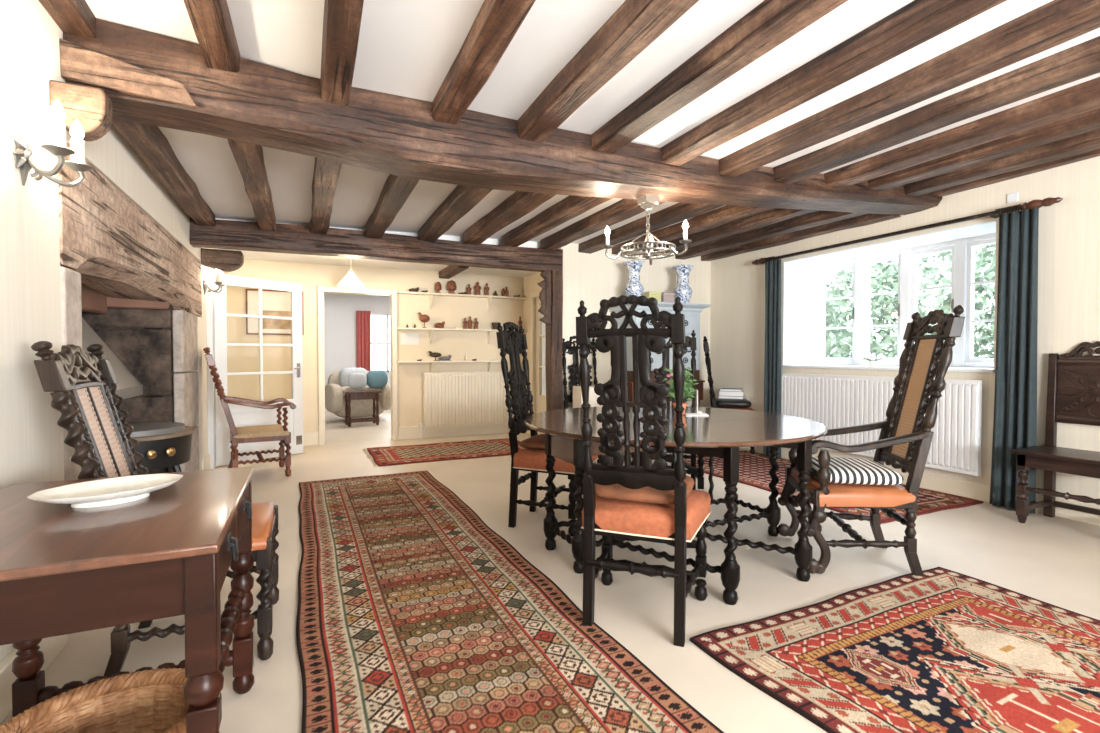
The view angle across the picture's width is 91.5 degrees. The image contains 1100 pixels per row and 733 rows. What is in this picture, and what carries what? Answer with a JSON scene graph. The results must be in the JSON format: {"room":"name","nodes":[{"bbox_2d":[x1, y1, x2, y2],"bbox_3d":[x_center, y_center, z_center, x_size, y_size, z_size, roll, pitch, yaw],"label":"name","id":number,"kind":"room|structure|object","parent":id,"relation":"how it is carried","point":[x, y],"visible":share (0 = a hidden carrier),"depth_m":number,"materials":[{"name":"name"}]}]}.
{"room":"traditional dwelling","nodes":[
{"label":"traditional dwelling","id":0,"kind":"room"},
{"bbox_2d":[0,0,215,662],"bbox_3d":[-2.038,-0.272,2.044,0.250,2.700,9.420,-1,1,-24],"label":"wall","id":1,"kind":"structure","parent":0,"point":[31,437],"depth_m":1.92,"materials":[{"name":"beige paint"}]},
{"bbox_2d":[12,100,92,186],"bbox_3d":[-1.728,-0.756,1.857,0.181,0.274,0.256,-1,1,-24],"label":"wall sconce","id":2,"kind":"object","parent":1,"relation":"attached to","point":[57,146],"visible":1,"depth_m":1.81,"materials":[{"name":"grey metal"}]},
{"bbox_2d":[60,266,82,479],"bbox_3d":[-2.115,0.338,2.156,0.332,1.475,0.185,-1,1,-24],"label":"stone pillar","id":3,"kind":"structure","parent":1,"relation":"attached to","point":[71,305],"depth_m":2.18,"materials":[{"name":"stone"}]},
{"bbox_2d":[49,80,111,140],"bbox_3d":[-1.847,-1.000,2.116,0.170,0.188,0.100,-1,1,-24],"label":"wooden corbel","id":4,"kind":"object","parent":1,"relation":"attached to","point":[91,107],"visible":0.81,"depth_m":2.08,"materials":[{"name":"brown wood"}]},
{"bbox_2d":[0,453,210,723],"bbox_3d":[-1.658,1.008,1.573,0.030,0.160,8.200,-1,1,-24],"label":"baseboard","id":5,"kind":"structure","parent":1,"relation":"attached to","point":[51,647],"depth_m":1.71,"materials":[{"name":"beige paint"}]},
{"bbox_2d":[172,310,198,471],"bbox_3d":[-3.025,0.291,4.464,0.072,1.475,0.620,-1,1,-24],"label":"stone pillar","id":6,"kind":"structure","parent":1,"relation":"attached to","point":[184,324],"depth_m":4.30,"materials":[{"name":"stone"}]},
{"bbox_2d":[58,141,201,316],"bbox_3d":[-2.778,-0.692,3.465,0.430,0.520,3.165,-1,1,-24],"label":"lintel","id":7,"kind":"object","parent":6,"relation":"on","point":[118,250],"visible":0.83,"depth_m":2.91,"materials":[{"name":"brown wood"}]},
{"bbox_2d":[206,267,215,468],"bbox_3d":[-3.352,0.021,5.293,0.051,1.980,0.090,-1,1,-24],"label":"trim","id":8,"kind":"structure","parent":1,"relation":"attached to","point":[209,272],"depth_m":5.26,"materials":[{"name":"white paint"}]},
{"bbox_2d":[201,248,243,271],"bbox_3d":[-3.118,-1.006,5.109,0.340,0.200,0.120,-1,1,-24],"label":"wooden corbel","id":9,"kind":"object","parent":1,"relation":"attached to","point":[219,259],"visible":1,"depth_m":5.06,"materials":[{"name":"brown wood"}]},
{"bbox_2d":[213,274,302,465],"bbox_3d":[-3.062,0.030,5.707,0.098,1.920,0.930,1,1,33],"label":"door","id":10,"kind":"structure","parent":1,"relation":"in","point":[243,416],"depth_m":5.69,"materials":[{"name":"white paint"}]},
{"bbox_2d":[91,327,162,396],"bbox_3d":[-3.197,-0.297,3.236,0.870,2.700,3.350,-1,1,-24],"label":"wall","id":11,"kind":"structure","parent":0,"point":[91,327],"depth_m":4.09,"materials":[{"name":"stone"}]},
{"bbox_2d":[82,318,142,398],"bbox_3d":[-3.056,-0.377,3.238,0.680,1.200,1.250,-1,1,-24],"label":"hood","id":12,"kind":"object","parent":11,"relation":"attached to","point":[128,386],"visible":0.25,"depth_m":3.60,"materials":[{"name":"grey metal"}]},
{"bbox_2d":[81,286,168,313],"bbox_3d":[-2.901,-0.643,3.061,0.810,0.560,2.080,-1,1,-24],"label":"trim","id":13,"kind":"structure","parent":11,"relation":"attached to","point":[93,302],"depth_m":3.91,"materials":[{"name":"brown paint"}]},
{"bbox_2d":[82,308,172,473],"bbox_3d":[-3.317,0.298,4.006,0.820,1.480,0.070,-1,1,-24],"label":"fireplace","id":14,"kind":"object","parent":11,"relation":"attached to","point":[146,353],"depth_m":4.08,"materials":[{"name":"stone"}]},
{"bbox_2d":[324,293,390,411],"bbox_3d":[-3.702,-0.332,11.012,4.800,2.450,0.120,-1,1,-24],"label":"wall","id":15,"kind":"structure","parent":0,"point":[340,310],"depth_m":10.74,"materials":[{"name":"white paint"}]},
{"bbox_2d":[356,311,370,370],"bbox_3d":[-3.763,-0.288,10.827,0.277,1.670,0.087,0,1,-21],"label":"curtain","id":16,"kind":"object","parent":15,"relation":"hanging from","point":[363,318],"visible":0.67,"depth_m":10.81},
{"bbox_2d":[223,259,522,431],"bbox_3d":[-2.192,-0.376,7.083,4.150,2.700,0.120,-1,1,-24],"label":"wall","id":17,"kind":"structure","parent":0,"point":[451,310],"depth_m":7.11,"materials":[{"name":"beige paint"}]},
{"bbox_2d":[246,289,303,334],"bbox_3d":[-3.322,-0.654,6.481,0.620,0.540,0.020,-1,1,-24],"label":"framed picture","id":18,"kind":"object","parent":17,"relation":"attached to","point":[274,302],"visible":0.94,"depth_m":6.46,"materials":[{"name":"beige paper"}]},
{"bbox_2d":[317,285,397,444],"bbox_3d":[-2.483,-0.018,6.944,0.960,1.990,0.185,-1,1,-24],"label":"trim","id":19,"kind":"structure","parent":17,"relation":"attached to","point":[392,293],"depth_m":6.87,"materials":[{"name":"beige paint"}]},
{"bbox_2d":[303,424,509,445],"bbox_3d":[-2.097,0.890,7.070,3.770,0.170,0.030,-1,1,-24],"label":"baseboard","id":20,"kind":"structure","parent":17,"relation":"attached to","point":[410,432],"depth_m":7.31,"materials":[{"name":"beige paint"}]},
{"bbox_2d":[397,291,526,310],"bbox_3d":[-1.172,-0.884,7.378,1.790,0.200,0.170,-1,1,-24],"label":"wall shelf","id":21,"kind":"object","parent":17,"relation":"attached to","point":[430,295],"visible":1,"depth_m":7.30,"materials":[{"name":"beige paint"}]},
{"bbox_2d":[397,327,526,343],"bbox_3d":[-1.172,-0.415,7.388,1.790,0.200,0.170,-1,1,-24],"label":"wall shelf","id":22,"kind":"object","parent":17,"relation":"attached to","point":[489,331],"visible":0.87,"depth_m":7.26,"materials":[{"name":"beige paint"}]},
{"bbox_2d":[420,371,513,438],"bbox_3d":[-1.131,0.522,7.447,1.353,0.890,0.110,-1,1,-24],"label":"radiator","id":23,"kind":"object","parent":17,"relation":"attached to","point":[450,399],"visible":0.87,"depth_m":7.37,"materials":[{"name":"metal"}]},
{"bbox_2d":[219,219,558,276],"bbox_3d":[-1.815,-1.514,6.242,4.300,0.490,1.920,-1,1,-24],"label":"ceiling","id":24,"kind":"structure","parent":0,"point":[251,255],"depth_m":6.50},
{"bbox_2d":[337,257,364,287],"bbox_3d":[-2.297,-1.098,6.185,0.300,0.340,0.300,-1,1,-24],"label":"pendant lamp","id":25,"kind":"object","parent":24,"relation":"hanging from","point":[350,280],"visible":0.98,"depth_m":6.13,"materials":[{"name":"white glass"}]},
{"bbox_2d":[158,126,725,245],"bbox_3d":[0.159,-1.480,4.686,6.600,0.393,2.550,-1,1,-24],"label":"ceiling","id":26,"kind":"structure","parent":0,"point":[210,162],"depth_m":4.05,"materials":[{"name":"paint"}]},
{"bbox_2d":[112,119,215,226],"bbox_3d":[-2.428,-1.232,3.473,0.146,0.141,2.390,-1,1,-24],"label":"joist","id":27,"kind":"object","parent":26,"relation":"attached to","point":[150,143],"visible":0.69,"depth_m":3.15,"materials":[{"name":"brown wood"}]},
{"bbox_2d":[227,139,275,230],"bbox_3d":[-2.003,-1.246,3.667,0.146,0.141,2.390,-1,1,-24],"label":"joist","id":28,"kind":"object","parent":26,"relation":"attached to","point":[249,158],"visible":0.71,"depth_m":3.40,"materials":[{"name":"brown wood"}]},
{"bbox_2d":[310,157,340,234],"bbox_3d":[-1.625,-1.258,3.840,0.160,0.141,2.390,-1,1,-24],"label":"joist","id":29,"kind":"object","parent":26,"relation":"attached to","point":[326,173],"visible":0.69,"depth_m":3.68,"materials":[{"name":"brown wood"}]},
{"bbox_2d":[365,174,418,237],"bbox_3d":[-1.191,-1.272,4.036,0.164,0.142,2.390,-1,1,-24],"label":"joist","id":30,"kind":"object","parent":26,"relation":"attached to","point":[396,190],"visible":0.56,"depth_m":3.99,"materials":[{"name":"brown wood"}]},
{"bbox_2d":[418,185,492,241],"bbox_3d":[-0.738,-1.286,4.242,0.188,0.140,2.389,-1,1,-24],"label":"joist","id":31,"kind":"object","parent":26,"relation":"attached to","point":[462,199],"visible":0.56,"depth_m":4.26,"materials":[{"name":"brown wood"}]},
{"bbox_2d":[462,191,555,244],"bbox_3d":[-0.328,-1.299,4.428,0.199,0.141,2.389,-1,1,-24],"label":"joist","id":32,"kind":"object","parent":26,"relation":"attached to","point":[519,204],"visible":0.59,"depth_m":4.43,"materials":[{"name":"brown wood"}]},
{"bbox_2d":[500,195,612,246],"bbox_3d":[0.053,-1.312,4.604,0.196,0.141,2.390,-1,1,-24],"label":"joist","id":33,"kind":"object","parent":26,"relation":"attached to","point":[570,207],"visible":0.61,"depth_m":4.59,"materials":[{"name":"brown wood"}]},
{"bbox_2d":[540,199,665,249],"bbox_3d":[0.466,-1.325,4.790,0.182,0.141,2.391,-1,1,-24],"label":"joist","id":34,"kind":"object","parent":26,"relation":"attached to","point":[624,209],"visible":0.56,"depth_m":4.82,"materials":[{"name":"brown wood"}]},
{"bbox_2d":[578,202,723,253],"bbox_3d":[0.907,-1.341,5.024,0.189,0.140,2.450,-1,1,-24],"label":"joist","id":35,"kind":"object","parent":26,"relation":"attached to","point":[678,212],"visible":0.57,"depth_m":4.90,"materials":[{"name":"brown wood"}]},
{"bbox_2d":[612,205,773,254],"bbox_3d":[1.307,-1.353,5.208,0.178,0.141,2.449,-1,1,-24],"label":"joist","id":36,"kind":"object","parent":26,"relation":"attached to","point":[725,214],"visible":0.49,"depth_m":4.90,"materials":[{"name":"brown wood"}]},
{"bbox_2d":[642,208,819,256],"bbox_3d":[1.690,-1.365,5.381,0.164,0.142,2.451,-1,1,-24],"label":"joist","id":37,"kind":"object","parent":26,"relation":"attached to","point":[775,215],"visible":0.45,"depth_m":5.05,"materials":[{"name":"brown wood"}]},
{"bbox_2d":[675,210,866,259],"bbox_3d":[2.126,-1.379,5.578,0.162,0.140,2.450,-1,1,-24],"label":"joist","id":38,"kind":"object","parent":26,"relation":"attached to","point":[817,218],"visible":0.64,"depth_m":5.32,"materials":[{"name":"brown wood"}]},
{"bbox_2d":[701,214,900,260],"bbox_3d":[2.491,-1.391,5.746,0.146,0.142,2.450,-1,1,-24],"label":"joist","id":39,"kind":"object","parent":26,"relation":"attached to","point":[866,219],"visible":0.5,"depth_m":5.47,"materials":[{"name":"brown wood"}]},
{"bbox_2d":[523,272,543,433],"bbox_3d":[-0.115,-0.375,7.040,0.405,2.700,1.920,-1,1,-24],"label":"wall","id":40,"kind":"structure","parent":0,"point":[530,285],"depth_m":7.59,"materials":[{"name":"beige paint"}]},
{"bbox_2d":[530,291,540,411],"bbox_3d":[-0.112,-0.023,7.203,0.030,1.990,0.720,-1,1,-24],"label":"trim","id":41,"kind":"structure","parent":40,"relation":"attached to","point":[535,294],"depth_m":7.47,"materials":[{"name":"beige paint"}]},
{"bbox_2d":[536,297,545,434],"bbox_3d":[-0.053,0.001,7.231,0.040,1.920,0.600,-1,1,-24],"label":"door","id":42,"kind":"structure","parent":40,"relation":"in","point":[540,399],"depth_m":7.41,"materials":[{"name":"beige paint"}]},
{"bbox_2d":[0,409,1099,732],"bbox_3d":[-0.444,1.065,5.096,7.800,0.100,13.600,-1,1,-24],"label":"floor","id":43,"kind":"structure","parent":0,"point":[1055,561],"depth_m":2.77,"materials":[{"name":"carpet"}]},
{"bbox_2d":[0,667,188,732],"bbox_3d":[-1.055,0.958,1.276,0.476,0.265,0.415,-1,1,-24],"label":"wicker basket","id":44,"kind":"object","parent":43,"relation":"on","point":[153,700],"visible":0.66,"depth_m":1.41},
{"bbox_2d":[0,466,254,732],"bbox_3d":[-1.117,0.722,1.336,0.632,0.742,0.834,-1,1,-24],"label":"side table","id":45,"kind":"object","parent":43,"relation":"on","point":[65,569],"visible":0.87,"depth_m":1.09,"materials":[{"name":"brown wood"}]},
{"bbox_2d":[27,474,182,507],"bbox_3d":[-1.147,0.330,1.402,0.215,0.038,0.318,1,2,40],"label":"oval platter","id":46,"kind":"object","parent":45,"relation":"on","point":[110,491],"visible":1,"depth_m":1.40,"materials":[{"name":"white ceramic"}]},
{"bbox_2d":[31,341,278,677],"bbox_3d":[-1.433,0.495,2.061,0.673,1.166,0.546,-1,1,-24],"label":"cane chair","id":47,"kind":"object","parent":43,"relation":"on","point":[93,418],"visible":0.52,"depth_m":1.95,"materials":[{"name":"brown wood"}]},
{"bbox_2d":[203,347,295,476],"bbox_3d":[-2.804,0.421,5.006,0.719,1.191,0.584,-1,1,-32],"label":"armchair","id":48,"kind":"object","parent":43,"relation":"on","point":[276,432],"visible":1,"depth_m":4.89,"materials":[{"name":"red wood"}]},
{"bbox_2d":[325,367,390,417],"bbox_3d":[-3.359,0.448,9.328,1.000,0.860,0.915,-1,1,-32],"label":"sofa","id":49,"kind":"object","parent":43,"relation":"on","point":[335,402],"visible":0.74,"depth_m":9.07,"materials":[{"name":"beige fabric"}]},
{"bbox_2d":[339,367,367,385],"bbox_3d":[-3.461,0.205,9.446,0.480,0.380,0.278,-1,1,-32],"label":"cushion","id":50,"kind":"object","parent":49,"relation":"on","point":[344,373],"depth_m":9.29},
{"bbox_2d":[341,386,381,396],"bbox_3d":[-3.320,0.429,9.267,0.760,0.180,0.714,-1,1,-32],"label":"seat cushion","id":51,"kind":"object","parent":49,"relation":"on","point":[343,388],"depth_m":9.00,"materials":[{"name":"beige fabric"}]},
{"bbox_2d":[366,370,387,387],"bbox_3d":[-2.947,0.212,9.125,0.340,0.304,0.206,-1,1,-34],"label":"cushion","id":52,"kind":"object","parent":49,"relation":"on","point":[375,378],"visible":0.97,"depth_m":9.05,"materials":[{"name":"blue fabric"}]},
{"bbox_2d":[343,390,380,426],"bbox_3d":[-3.027,0.667,8.636,0.540,0.550,0.340,-1,1,-29],"label":"side table","id":53,"kind":"object","parent":43,"relation":"on","point":[355,394],"visible":1,"depth_m":8.57,"materials":[{"name":"red wood"}]},
{"bbox_2d":[363,438,523,465],"bbox_3d":[-1.140,0.983,6.304,1.939,0.014,1.133,-1,1,-25],"label":"rug","id":54,"kind":"object","parent":43,"relation":"on","point":[409,454],"visible":0.87,"depth_m":6.18,"materials":[{"name":"fabric"}]},
{"bbox_2d":[296,471,723,732],"bbox_3d":[-0.768,1.052,2.966,1.151,0.014,4.397,-1,1,-25],"label":"runner rug","id":55,"kind":"object","parent":43,"relation":"on","point":[415,615],"visible":1,"depth_m":2.11,"materials":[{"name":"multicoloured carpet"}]},
{"bbox_2d":[496,322,598,536],"bbox_3d":[-0.011,0.371,3.605,0.580,1.350,0.525,0,1,19],"label":"dining chair","id":56,"kind":"object","parent":43,"relation":"on","point":[511,342],"visible":0.84,"depth_m":3.50,"materials":[{"name":"brown wood"}]},
{"bbox_2d":[537,249,562,410],"bbox_3d":[-0.018,-0.154,6.001,0.289,2.306,0.188,-1,1,-24],"label":"post","id":57,"kind":"object","parent":43,"relation":"on","point":[551,294],"visible":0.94,"depth_m":5.94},
{"bbox_2d":[189,217,562,271],"bbox_3d":[-1.482,-1.168,5.302,3.488,0.255,0.191,-1,1,-24],"label":"ceiling beam","id":58,"kind":"structure","parent":57,"relation":"on","point":[227,234],"depth_m":5.09,"materials":[{"name":"brown wood"}]},
{"bbox_2d":[562,336,597,408],"bbox_3d":[0.412,0.324,5.865,0.525,1.350,0.580,0,1,-18],"label":"dining chair","id":59,"kind":"object","parent":43,"relation":"on","point":[574,368],"visible":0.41,"depth_m":6.04,"materials":[{"name":"brown wood"}]},
{"bbox_2d":[573,386,602,407],"bbox_3d":[0.431,0.351,5.810,0.300,0.270,0.260,0,1,-18],"label":"storage box","id":60,"kind":"object","parent":59,"relation":"on","point":[577,394],"visible":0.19,"depth_m":5.69,"materials":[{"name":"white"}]},
{"bbox_2d":[576,295,710,646],"bbox_3d":[0.398,0.398,2.307,0.525,1.350,0.580,0,1,21],"label":"dining chair","id":61,"kind":"object","parent":43,"relation":"on","point":[676,525],"visible":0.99,"depth_m":2.10,"materials":[{"name":"brown wood"}]},
{"bbox_2d":[595,476,693,504],"bbox_3d":[0.416,0.525,2.356,0.400,0.070,0.400,0,1,21],"label":"seat cushion","id":62,"kind":"object","parent":61,"relation":"on","point":[647,494],"visible":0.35,"depth_m":2.19,"materials":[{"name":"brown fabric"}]},
{"bbox_2d":[608,302,710,456],"bbox_3d":[1.249,0.137,6.234,1.100,1.710,0.563,-1,1,-24],"label":"fireplace","id":63,"kind":"object","parent":43,"relation":"on","point":[691,311],"visible":0.34,"depth_m":6.07,"materials":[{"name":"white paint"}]},
{"bbox_2d":[623,260,644,296],"bbox_3d":[0.943,-0.942,6.016,0.231,0.455,0.231,1,2,43],"label":"porcelain vase","id":64,"kind":"object","parent":63,"relation":"on","point":[633,287],"visible":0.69,"depth_m":5.95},
{"bbox_2d":[672,265,693,302],"bbox_3d":[1.561,-0.947,6.298,0.231,0.455,0.231,1,2,43],"label":"porcelain vase","id":65,"kind":"object","parent":63,"relation":"on","point":[683,290],"visible":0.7,"depth_m":6.23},
{"bbox_2d":[640,330,703,489],"bbox_3d":[0.978,0.356,4.335,0.525,1.350,0.580,0,1,12],"label":"dining chair","id":66,"kind":"object","parent":43,"relation":"on","point":[695,472],"visible":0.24,"depth_m":4.51,"materials":[{"name":"brown wood"}]},
{"bbox_2d":[524,406,827,604],"bbox_3d":[0.697,0.684,3.212,1.700,0.740,1.720,-1,1,-24],"label":"table","id":67,"kind":"object","parent":43,"relation":"on","point":[720,434],"visible":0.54,"depth_m":2.75,"materials":[{"name":"brown wood"}]},
{"bbox_2d":[663,367,698,414],"bbox_3d":[0.834,0.154,3.429,0.226,0.309,0.224,-1,1,-24],"label":"potted plant","id":68,"kind":"object","parent":67,"relation":"on","point":[687,374],"visible":0.5,"depth_m":3.40,"materials":[{"name":"green plant"}]},
{"bbox_2d":[703,336,754,452],"bbox_3d":[2.114,0.315,6.339,0.580,1.350,0.525,0,1,13],"label":"dining chair","id":69,"kind":"object","parent":43,"relation":"on","point":[705,344],"visible":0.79,"depth_m":6.19,"materials":[{"name":"brown wood"}]},
{"bbox_2d":[716,398,751,407],"bbox_3d":[2.152,0.428,6.332,0.400,0.100,0.440,0,1,13],"label":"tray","id":70,"kind":"object","parent":69,"relation":"on","point":[725,403],"visible":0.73,"depth_m":6.14,"materials":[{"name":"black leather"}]},
{"bbox_2d":[670,451,983,523],"bbox_3d":[2.234,1.012,4.910,1.246,0.014,2.430,-1,1,-24],"label":"rug","id":71,"kind":"object","parent":43,"relation":"on","point":[754,468],"visible":0.33,"depth_m":4.61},
{"bbox_2d":[777,305,964,575],"bbox_3d":[1.715,0.374,2.940,0.745,1.370,0.654,0,1,10],"label":"armchair","id":72,"kind":"object","parent":43,"relation":"on","point":[916,362],"visible":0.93,"depth_m":2.74,"materials":[{"name":"brown wood"}]},
{"bbox_2d":[810,457,903,484],"bbox_3d":[1.641,0.571,2.958,0.420,0.084,0.470,0,1,11],"label":"seat cushion","id":73,"kind":"object","parent":72,"relation":"on","point":[862,471],"visible":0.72,"depth_m":2.77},
{"bbox_2d":[690,567,1099,732],"bbox_3d":[1.683,1.078,1.679,1.682,0.014,1.784,-1,1,-26],"label":"rug","id":74,"kind":"object","parent":43,"relation":"on","point":[942,650],"visible":1,"depth_m":1.95,"materials":[{"name":"fabric"}]},
{"bbox_2d":[1011,341,1099,522],"bbox_3d":[3.410,0.441,3.438,0.450,1.216,0.550,-1,1,-24],"label":"chair","id":75,"kind":"object","parent":43,"relation":"on","point":[1073,385],"visible":1,"depth_m":3.57,"materials":[{"name":"brown wood"}]},
{"bbox_3d":[-2.866,1.026,3.139,0.910,0.060,1.910,-1,1,-24],"label":"trim","id":76,"kind":"structure","parent":43,"relation":"on","visible":0},
{"bbox_2d":[127,422,194,472],"bbox_3d":[-2.909,0.705,3.745,0.730,0.564,0.730,-1,1,-24],"label":"stove","id":77,"kind":"object","parent":76,"relation":"on","point":[167,445],"visible":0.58,"depth_m":3.64,"materials":[{"name":"black metal"}]},
{"bbox_2d":[85,0,1099,173],"bbox_3d":[1.724,-1.454,1.251,6.600,0.304,5.100,-1,1,-24],"label":"ceiling","id":78,"kind":"structure","parent":0,"point":[406,48],"depth_m":2.28,"materials":[{"name":"paint"}]},
{"bbox_2d":[39,0,96,38],"bbox_3d":[-0.945,-1.363,0.036,0.134,0.133,4.910,-1,1,-24],"label":"joist","id":79,"kind":"object","parent":78,"relation":"attached to","point":[75,17],"visible":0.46,"depth_m":2.08,"materials":[{"name":"brown wood"}]},
{"bbox_2d":[184,0,240,72],"bbox_3d":[-0.483,-1.335,0.245,0.142,0.135,4.908,-1,1,-24],"label":"joist","id":80,"kind":"object","parent":78,"relation":"attached to","point":[211,21],"visible":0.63,"depth_m":2.12,"materials":[{"name":"brown wood"}]},
{"bbox_2d":[320,0,363,105],"bbox_3d":[-0.063,-1.278,0.438,0.136,0.136,4.908,-1,1,-24],"label":"joist","id":81,"kind":"object","parent":78,"relation":"attached to","point":[341,18],"visible":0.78,"depth_m":2.12,"materials":[{"name":"brown wood"}]},
{"bbox_2d":[432,0,535,124],"bbox_3d":[0.422,-1.282,0.660,0.143,0.136,4.909,-1,1,-24],"label":"joist","id":82,"kind":"object","parent":78,"relation":"attached to","point":[496,23],"visible":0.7,"depth_m":2.18,"materials":[{"name":"brown wood"}]},
{"bbox_2d":[59,18,941,214],"bbox_3d":[0.539,-1.266,3.422,5.646,0.409,0.386,-1,1,-24],"label":"ceiling beam","id":83,"kind":"structure","parent":78,"relation":"attached to","point":[149,78],"depth_m":2.71,"materials":[{"name":"brown wood"}]},
{"bbox_2d":[602,194,691,264],"bbox_3d":[0.623,-0.924,3.525,0.504,0.428,0.532,-1,1,-24],"label":"chandelier","id":84,"kind":"object","parent":83,"relation":"hanging from","point":[647,202],"visible":1,"depth_m":3.52,"materials":[{"name":"grey metal"}]},
{"bbox_2d":[518,0,698,142],"bbox_3d":[0.855,-1.270,0.858,0.160,0.136,4.911,-1,1,-24],"label":"joist","id":85,"kind":"object","parent":78,"relation":"attached to","point":[635,24],"visible":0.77,"depth_m":2.19,"materials":[{"name":"brown wood"}]},
{"bbox_2d":[591,0,847,153],"bbox_3d":[1.269,-1.275,1.046,0.152,0.134,4.911,-1,1,-24],"label":"joist","id":86,"kind":"object","parent":78,"relation":"attached to","point":[770,23],"visible":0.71,"depth_m":2.23,"materials":[{"name":"brown wood"}]},
{"bbox_2d":[660,0,1006,165],"bbox_3d":[1.701,-1.271,1.244,0.152,0.136,4.908,-1,1,-24],"label":"joist","id":87,"kind":"object","parent":78,"relation":"attached to","point":[917,22],"visible":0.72,"depth_m":2.26,"materials":[{"name":"brown wood"}]},
{"bbox_2d":[719,0,1099,176],"bbox_3d":[2.116,-1.268,1.434,0.157,0.136,4.911,-1,1,-24],"label":"joist","id":88,"kind":"object","parent":78,"relation":"attached to","point":[1054,23],"visible":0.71,"depth_m":2.31,"materials":[{"name":"brown wood"}]},
{"bbox_2d":[773,36,1099,183],"bbox_3d":[2.542,-1.291,1.627,0.162,0.134,4.909,-1,1,-24],"label":"joist","id":89,"kind":"object","parent":78,"relation":"attached to","point":[1082,60],"visible":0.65,"depth_m":2.65,"materials":[{"name":"brown wood"}]},
{"bbox_2d":[824,77,1099,188],"bbox_3d":[2.985,-1.317,1.828,0.166,0.134,4.908,-1,1,-24],"label":"joist","id":90,"kind":"object","parent":78,"relation":"attached to","point":[1083,97],"visible":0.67,"depth_m":3.00,"materials":[{"name":"brown wood"}]},
{"bbox_2d":[867,108,1099,191],"bbox_3d":[3.389,-1.351,2.014,0.150,0.136,4.908,-1,1,-24],"label":"joist","id":91,"kind":"object","parent":78,"relation":"attached to","point":[1088,121],"visible":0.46,"depth_m":3.31,"materials":[{"name":"brown wood"}]},
{"bbox_2d":[904,129,1099,195],"bbox_3d":[3.775,-1.371,2.185,0.162,0.135,4.905,-1,1,-24],"label":"joist","id":92,"kind":"object","parent":78,"relation":"attached to","point":[1086,142],"visible":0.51,"depth_m":3.58,"materials":[{"name":"brown wood"}]},
{"bbox_2d":[933,149,1099,195],"bbox_3d":[4.073,-1.411,2.324,0.134,0.137,4.908,-1,1,-24],"label":"joist","id":93,"kind":"object","parent":78,"relation":"attached to","point":[1045,166],"visible":0.3,"depth_m":3.85,"materials":[{"name":"brown wood"}]},
{"bbox_2d":[559,243,710,408],"bbox_3d":[1.138,-0.365,6.557,2.285,2.700,0.120,-1,1,-24],"label":"wall","id":94,"kind":"structure","parent":0,"point":[592,278],"depth_m":6.27,"materials":[{"name":"beige paint"}]},
{"bbox_2d":[710,156,1099,505],"bbox_3d":[3.849,-0.332,3.726,0.600,2.750,7.600,-1,1,-24],"label":"wall","id":95,"kind":"structure","parent":0,"point":[1068,229],"depth_m":4.05,"materials":[{"name":"beige paint"}]},
{"bbox_2d":[781,373,981,475],"bbox_3d":[2.888,0.552,4.995,0.110,0.930,1.973,-1,1,-24],"label":"radiator","id":96,"kind":"object","parent":95,"relation":"attached to","point":[833,401],"visible":0.46,"depth_m":4.80,"materials":[{"name":"metal"}]},
{"bbox_2d":[782,365,994,372],"bbox_3d":[3.192,0.014,5.072,0.585,0.028,2.000,-1,1,-24],"label":"windowsill","id":97,"kind":"structure","parent":95,"relation":"attached to","point":[950,369],"depth_m":4.96,"materials":[{"name":"white paint"}]},
{"bbox_2d":[783,220,996,364],"bbox_3d":[3.224,-0.557,5.074,0.595,1.144,1.988,-1,1,-24],"label":"window reveal","id":98,"kind":"structure","parent":95,"relation":"attached to","point":[798,273],"depth_m":5.87,"materials":[{"name":"white paint"}]},
{"bbox_2d":[812,233,995,367],"bbox_3d":[3.406,-0.564,5.157,0.116,1.124,2.020,-1,1,-24],"label":"window","id":99,"kind":"structure","parent":95,"relation":"in","point":[963,283],"depth_m":5.12,"materials":[{"name":"white paint"}]},
{"bbox_2d":[752,197,1062,264],"bbox_3d":[2.910,-1.153,4.875,0.148,0.070,2.760,-1,1,-24],"label":"pole","id":100,"kind":"object","parent":95,"relation":"attached to","point":[1049,201],"visible":0.93,"depth_m":4.27,"materials":[{"name":"brown wood"}]},
{"bbox_2d":[763,259,781,458],"bbox_3d":[2.419,-0.079,5.837,0.078,2.133,0.245,-1,1,-24],"label":"curtain","id":101,"kind":"object","parent":100,"relation":"hanging from","point":[772,357],"visible":0.77,"depth_m":5.82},
{"bbox_2d":[989,207,1038,513],"bbox_3d":[3.333,-0.038,3.857,0.086,2.133,0.279,0,1,-22],"label":"curtain","id":102,"kind":"object","parent":100,"relation":"hanging from","point":[1015,395],"visible":0.94,"depth_m":3.84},
{"bbox_2d":[739,446,1099,525],"bbox_3d":[3.600,0.982,3.552,0.020,0.130,7.440,-1,1,-24],"label":"baseboard","id":103,"kind":"structure","parent":95,"relation":"attached to","point":[978,491],"depth_m":4.21,"materials":[{"name":"beige paint"}]},
{"label":"outside","id":104,"kind":"structure","parent":0,"visible":0},
{"bbox_3d":[7.168,1.212,7.689,8.600,0.100,20.000,-1,1,-24],"label":"ground","id":105,"kind":"structure","parent":104,"visible":0},
{"bbox_2d":[825,260,927,357],"bbox_3d":[5.556,-0.303,9.304,2.097,3.451,1.870,-1,1,-24],"label":"bush","id":106,"kind":"object","parent":105,"relation":"on","point":[878,275],"visible":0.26,"depth_m":8.98,"materials":[{"name":"green plant"}]},
{"bbox_2d":[870,244,995,357],"bbox_3d":[8.642,-0.899,11.840,2.534,4.477,3.890,-1,1,-24],"label":"bush","id":107,"kind":"object","parent":105,"relation":"on","point":[932,270],"visible":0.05,"depth_m":11.67,"materials":[{"name":"green plant"}]},
{"bbox_2d":[928,244,995,357],"bbox_3d":[6.618,-0.266,7.931,2.055,3.408,1.629,-1,1,-24],"label":"bush","id":108,"kind":"object","parent":105,"relation":"on","point":[987,336],"visible":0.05,"depth_m":7.76,"materials":[{"name":"green plant"}]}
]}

